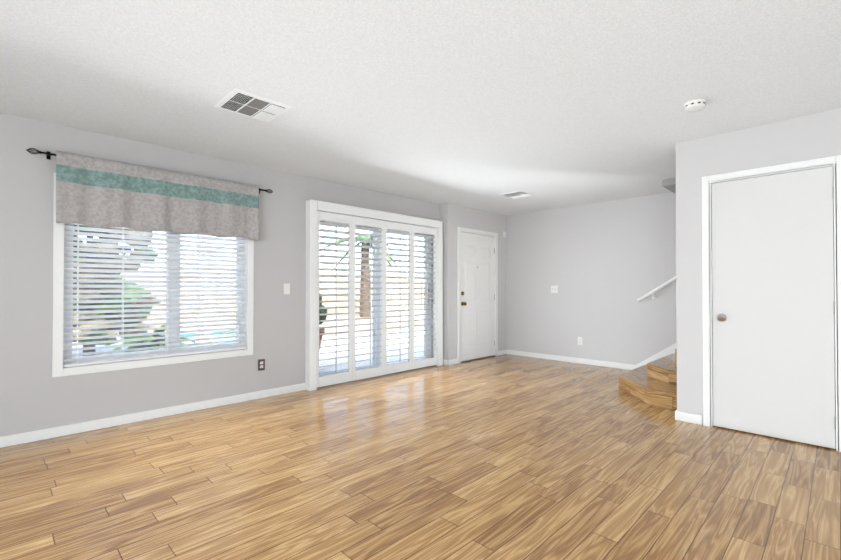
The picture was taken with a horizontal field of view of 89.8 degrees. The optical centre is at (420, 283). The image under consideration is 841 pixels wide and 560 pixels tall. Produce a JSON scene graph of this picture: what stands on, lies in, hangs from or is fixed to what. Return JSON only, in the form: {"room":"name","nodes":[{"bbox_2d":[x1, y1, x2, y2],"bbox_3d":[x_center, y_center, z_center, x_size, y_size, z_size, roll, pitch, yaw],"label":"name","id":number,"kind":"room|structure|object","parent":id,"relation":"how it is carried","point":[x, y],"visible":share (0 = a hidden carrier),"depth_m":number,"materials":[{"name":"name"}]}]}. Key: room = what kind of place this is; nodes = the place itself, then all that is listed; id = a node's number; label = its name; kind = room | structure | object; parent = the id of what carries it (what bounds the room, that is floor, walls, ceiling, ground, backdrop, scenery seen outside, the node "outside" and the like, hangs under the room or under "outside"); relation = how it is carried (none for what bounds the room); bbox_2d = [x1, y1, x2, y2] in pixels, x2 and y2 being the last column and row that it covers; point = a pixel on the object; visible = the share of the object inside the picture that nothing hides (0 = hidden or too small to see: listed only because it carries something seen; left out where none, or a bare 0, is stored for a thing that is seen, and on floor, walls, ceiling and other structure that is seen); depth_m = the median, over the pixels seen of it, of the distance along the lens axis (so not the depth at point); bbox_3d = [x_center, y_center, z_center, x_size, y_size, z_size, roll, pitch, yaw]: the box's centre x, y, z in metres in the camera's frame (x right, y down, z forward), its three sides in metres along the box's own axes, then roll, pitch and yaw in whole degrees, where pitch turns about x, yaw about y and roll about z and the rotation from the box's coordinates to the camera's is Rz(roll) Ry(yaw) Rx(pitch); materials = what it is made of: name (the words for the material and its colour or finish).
{"room":"empty living room","nodes":[
{"label":"empty living room","id":0,"kind":"room"},
{"bbox_2d":[0,113,439,436],"bbox_3d":[-2.551,-0.025,3.711,0.180,2.440,7.900,-1,-1,45],"label":"wall","id":1,"kind":"structure","parent":0,"point":[34,395],"depth_m":3.60,"materials":[{"name":"paint"}]},
{"bbox_2d":[26,148,272,193],"bbox_3d":[-2.263,-0.989,3.824,0.080,0.060,1.922,-1,-1,45],"label":"rod","id":2,"kind":"object","parent":1,"relation":"attached to","point":[48,154],"visible":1,"depth_m":3.23,"materials":[{"name":"black metal"}]},
{"bbox_2d":[56,150,259,239],"bbox_3d":[-2.235,-0.736,3.798,0.075,0.566,1.591,-1,-1,45],"label":"window valance","id":3,"kind":"object","parent":2,"relation":"hanging from","point":[97,192],"visible":1,"depth_m":3.67,"materials":[{"name":"fabric"}]},
{"bbox_2d":[0,383,304,447],"bbox_3d":[-3.291,1.148,2.819,0.013,0.078,5.607,-1,-1,45],"label":"baseboard","id":4,"kind":"structure","parent":1,"relation":"attached to","point":[28,437],"depth_m":3.64,"materials":[{"name":"white wood"}]},
{"bbox_2d":[52,172,253,377],"bbox_3d":[-2.343,-0.065,3.877,0.151,1.591,1.576,-1,-1,45],"label":"window","id":5,"kind":"structure","parent":1,"relation":"in","point":[119,353],"depth_m":3.71,"materials":[{"name":"white plastic"}]},
{"bbox_2d":[63,223,245,366],"bbox_3d":[-2.320,-0.067,3.854,0.061,1.457,1.440,-1,-1,45],"label":"window blinds","id":6,"kind":"object","parent":5,"relation":"attached to","point":[123,271],"visible":0.69,"depth_m":3.75,"materials":[{"name":"white plastic"}]},
{"bbox_2d":[258,359,264,370],"bbox_3d":[-1.677,0.853,4.447,0.008,0.118,0.072,-1,-1,45],"label":"outlet","id":7,"kind":"object","parent":1,"relation":"attached to","point":[261,364],"visible":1,"depth_m":4.44,"materials":[{"name":"brown"}]},
{"bbox_2d":[284,284,289,293],"bbox_3d":[-1.472,0.055,4.653,0.018,0.118,0.072,-1,-1,45],"label":"light switch","id":8,"kind":"object","parent":1,"relation":"attached to","point":[286,288],"visible":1,"depth_m":4.65,"materials":[{"name":"white plastic"}]},
{"bbox_2d":[305,199,443,390],"bbox_3d":[-0.484,0.133,5.574,0.117,2.160,2.252,-1,-1,45],"label":"shutters","id":9,"kind":"object","parent":1,"relation":"attached to","point":[352,217],"visible":1,"depth_m":5.36,"materials":[{"name":"white wood"}]},
{"bbox_2d":[319,220,430,376],"bbox_3d":[-0.587,0.185,5.676,0.128,2.059,2.058,-1,-1,45],"label":"sliding door","id":10,"kind":"structure","parent":1,"relation":"in","point":[377,343],"depth_m":5.67,"materials":[{"name":"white glass"}]},
{"bbox_2d":[0,354,840,559],"bbox_3d":[0.773,1.205,1.588,7.870,0.060,9.600,-1,-1,45],"label":"floor","id":11,"kind":"structure","parent":0,"point":[508,457],"depth_m":2.54,"materials":[{"name":"brown wood"}]},
{"bbox_2d":[619,348,676,409],"bbox_3d":[4.021,0.380,3.665,4.185,1.630,1.775,-1,-1,45],"label":"stairs","id":12,"kind":"structure","parent":11,"relation":"on","point":[653,383],"depth_m":4.50,"materials":[{"name":"brown wood"}]},
{"bbox_2d":[0,0,840,215],"bbox_3d":[0.773,-1.305,1.613,7.870,0.080,9.600,-1,-1,45],"label":"ceiling","id":13,"kind":"structure","parent":0,"point":[484,104],"depth_m":2.61,"materials":[{"name":"paint"}]},
{"bbox_2d":[214,88,291,121],"bbox_3d":[-1.178,-1.242,2.969,0.380,0.017,0.400,-1,-1,45],"label":"ceiling vent","id":14,"kind":"object","parent":13,"relation":"in","point":[243,102],"visible":1,"depth_m":2.94,"materials":[{"name":"white metal"}]},
{"bbox_2d":[499,190,535,198],"bbox_3d":[1.326,-1.216,5.760,0.360,0.017,0.370,-1,-1,45],"label":"ceiling vent","id":15,"kind":"object","parent":13,"relation":"in","point":[518,194],"visible":1,"depth_m":5.71,"materials":[{"name":"white metal"}]},
{"bbox_2d":[683,99,705,111],"bbox_3d":[1.898,-1.231,2.919,0.132,0.040,0.132,-1,-1,45],"label":"smoke detector","id":16,"kind":"object","parent":13,"relation":"attached to","point":[694,105],"visible":1,"depth_m":2.89,"materials":[{"name":"white plastic"}]},
{"bbox_2d":[440,203,505,359],"bbox_3d":[0.949,0.007,6.999,0.180,2.440,1.700,-1,-1,45],"label":"wall","id":17,"kind":"structure","parent":0,"point":[453,217],"depth_m":6.47,"materials":[{"name":"paint"}]},
{"bbox_2d":[457,227,497,363],"bbox_3d":[0.884,0.175,6.920,0.196,2.103,1.066,-1,-1,45],"label":"door frame","id":18,"kind":"structure","parent":17,"relation":"attached to","point":[474,231],"depth_m":6.72,"materials":[{"name":"white painted wood"}]},
{"bbox_2d":[461,232,494,360],"bbox_3d":[0.948,0.201,6.865,0.118,2.017,0.938,-1,-1,45],"label":"front door","id":19,"kind":"structure","parent":17,"relation":"in","point":[477,296],"depth_m":6.86,"materials":[{"name":"white wood"}]},
{"bbox_2d":[506,192,676,364],"bbox_3d":[4.231,-0.014,4.832,7.530,2.440,0.140,-1,-1,45],"label":"wall","id":20,"kind":"structure","parent":0,"point":[604,266],"depth_m":6.33,"materials":[{"name":"paint"}]},
{"bbox_2d":[551,286,557,292],"bbox_3d":[2.152,0.085,6.790,0.118,0.118,0.015,-1,-1,45],"label":"light switch","id":21,"kind":"object","parent":20,"relation":"attached to","point":[554,289],"visible":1,"depth_m":6.79,"materials":[{"name":"white plastic"}]},
{"bbox_2d":[505,349,634,369],"bbox_3d":[2.264,1.185,6.671,2.129,0.078,0.013,-1,-1,45],"label":"baseboard","id":22,"kind":"structure","parent":20,"relation":"attached to","point":[520,353],"depth_m":6.55,"materials":[{"name":"white wood"}]},
{"bbox_2d":[578,337,581,344],"bbox_3d":[2.453,0.877,6.489,0.072,0.118,0.008,-1,-1,45],"label":"outlet","id":23,"kind":"object","parent":20,"relation":"attached to","point":[579,340],"visible":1,"depth_m":6.49,"materials":[{"name":"white plastic"}]},
{"bbox_2d":[635,343,676,368],"bbox_3d":[4.506,-0.327,4.453,4.200,3.060,0.012,-1,-1,45],"label":"trim","id":24,"kind":"structure","parent":20,"relation":"attached to","point":[669,350],"depth_m":5.69,"materials":[{"name":"white wood"}]},
{"bbox_2d":[637,276,675,301],"bbox_3d":[4.096,-0.770,4.807,3.028,2.018,0.095,-1,-1,45],"label":"handrail","id":25,"kind":"object","parent":20,"relation":"attached to","point":[654,297],"visible":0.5,"depth_m":5.68,"materials":[{"name":"white wood"}]},
{"bbox_2d":[662,178,675,193],"bbox_3d":[4.848,-1.208,3.565,4.830,0.074,0.798,-1,-1,45],"label":"ceiling","id":26,"kind":"structure","parent":0,"point":[669,184],"depth_m":4.96,"materials":[{"name":"grey paint"}]},
{"bbox_2d":[675,108,840,424],"bbox_3d":[3.858,-0.039,2.226,4.380,2.440,0.140,-1,-1,45],"label":"wall","id":27,"kind":"structure","parent":0,"point":[809,137],"depth_m":3.59,"materials":[{"name":"paint"}]},
{"bbox_2d":[702,155,840,451],"bbox_3d":[2.746,0.140,3.318,0.866,2.103,0.156,-1,-1,45],"label":"door frame","id":28,"kind":"structure","parent":27,"relation":"attached to","point":[707,183],"depth_m":3.37,"materials":[{"name":"white wood"}]},
{"bbox_2d":[712,166,835,448],"bbox_3d":[2.695,0.168,3.257,0.741,2.022,0.109,-1,-1,45],"label":"closet door","id":29,"kind":"structure","parent":27,"relation":"in","point":[773,307],"depth_m":3.24,"materials":[{"name":"white wood"}]},
{"label":"outside","id":30,"kind":"structure","parent":0,"visible":0},
{"bbox_2d":[72,310,423,372],"bbox_3d":[-4.691,1.725,10.411,12.329,0.870,28.000,-1,-1,45],"label":"patio slab","id":31,"kind":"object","parent":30,"point":[344,341],"depth_m":9.56,"materials":[{"name":"beige concrete"}]},
{"bbox_2d":[73,225,159,355],"bbox_3d":[-5.707,-0.599,7.227,2.202,3.717,2.246,-1,-1,45],"label":"tree","id":32,"kind":"object","parent":31,"relation":"on","point":[101,329],"depth_m":7.12,"materials":[{"name":"brown plant"}]},
{"bbox_2d":[95,278,152,323],"bbox_3d":[-8.709,0.540,12.326,1.899,1.536,1.731,-1,-1,45],"label":"bush","id":33,"kind":"object","parent":31,"relation":"on","point":[131,299],"depth_m":12.01,"materials":[{"name":"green plant"}]},
{"bbox_2d":[99,325,195,353],"bbox_3d":[-4.492,1.215,7.013,1.703,1.132,1.663,-1,-1,45],"label":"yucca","id":34,"kind":"object","parent":31,"relation":"on","point":[145,341],"depth_m":6.88,"materials":[{"name":"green plant"}]},
{"bbox_2d":[180,331,234,345],"bbox_3d":[-5.161,1.579,10.316,4.198,0.360,2.598,-1,-1,45],"label":"pool water","id":35,"kind":"structure","parent":31,"relation":"in","point":[222,335],"depth_m":10.86,"materials":[{"name":"teal liquid"}]},
{"bbox_2d":[73,266,423,322],"bbox_3d":[-8.848,0.315,14.562,0.400,2.030,28.000,-1,-1,45],"label":"fence","id":36,"kind":"object","parent":31,"relation":"on","point":[339,310],"depth_m":19.00,"materials":[{"name":"beige"}]},
{"bbox_2d":[196,235,387,345],"bbox_3d":[-1.503,-0.175,7.255,3.328,2.870,15.000,-1,-1,45],"label":"patio cover","id":37,"kind":"object","parent":31,"relation":"on","point":[205,332],"depth_m":6.94,"materials":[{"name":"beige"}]},
{"bbox_2d":[319,293,326,350],"bbox_3d":[-1.694,0.665,5.981,0.718,1.164,0.712,-1,-1,45],"label":"plant","id":38,"kind":"object","parent":31,"relation":"on","point":[323,317],"depth_m":5.92,"materials":[{"name":"green plant"}]},
{"bbox_2d":[324,232,396,316],"bbox_3d":[-2.132,-0.487,17.130,3.429,3.683,3.298,-1,-1,45],"label":"palm tree","id":39,"kind":"object","parent":31,"relation":"on","point":[365,303],"depth_m":17.17,"materials":[{"name":"brown plant"}]}
]}

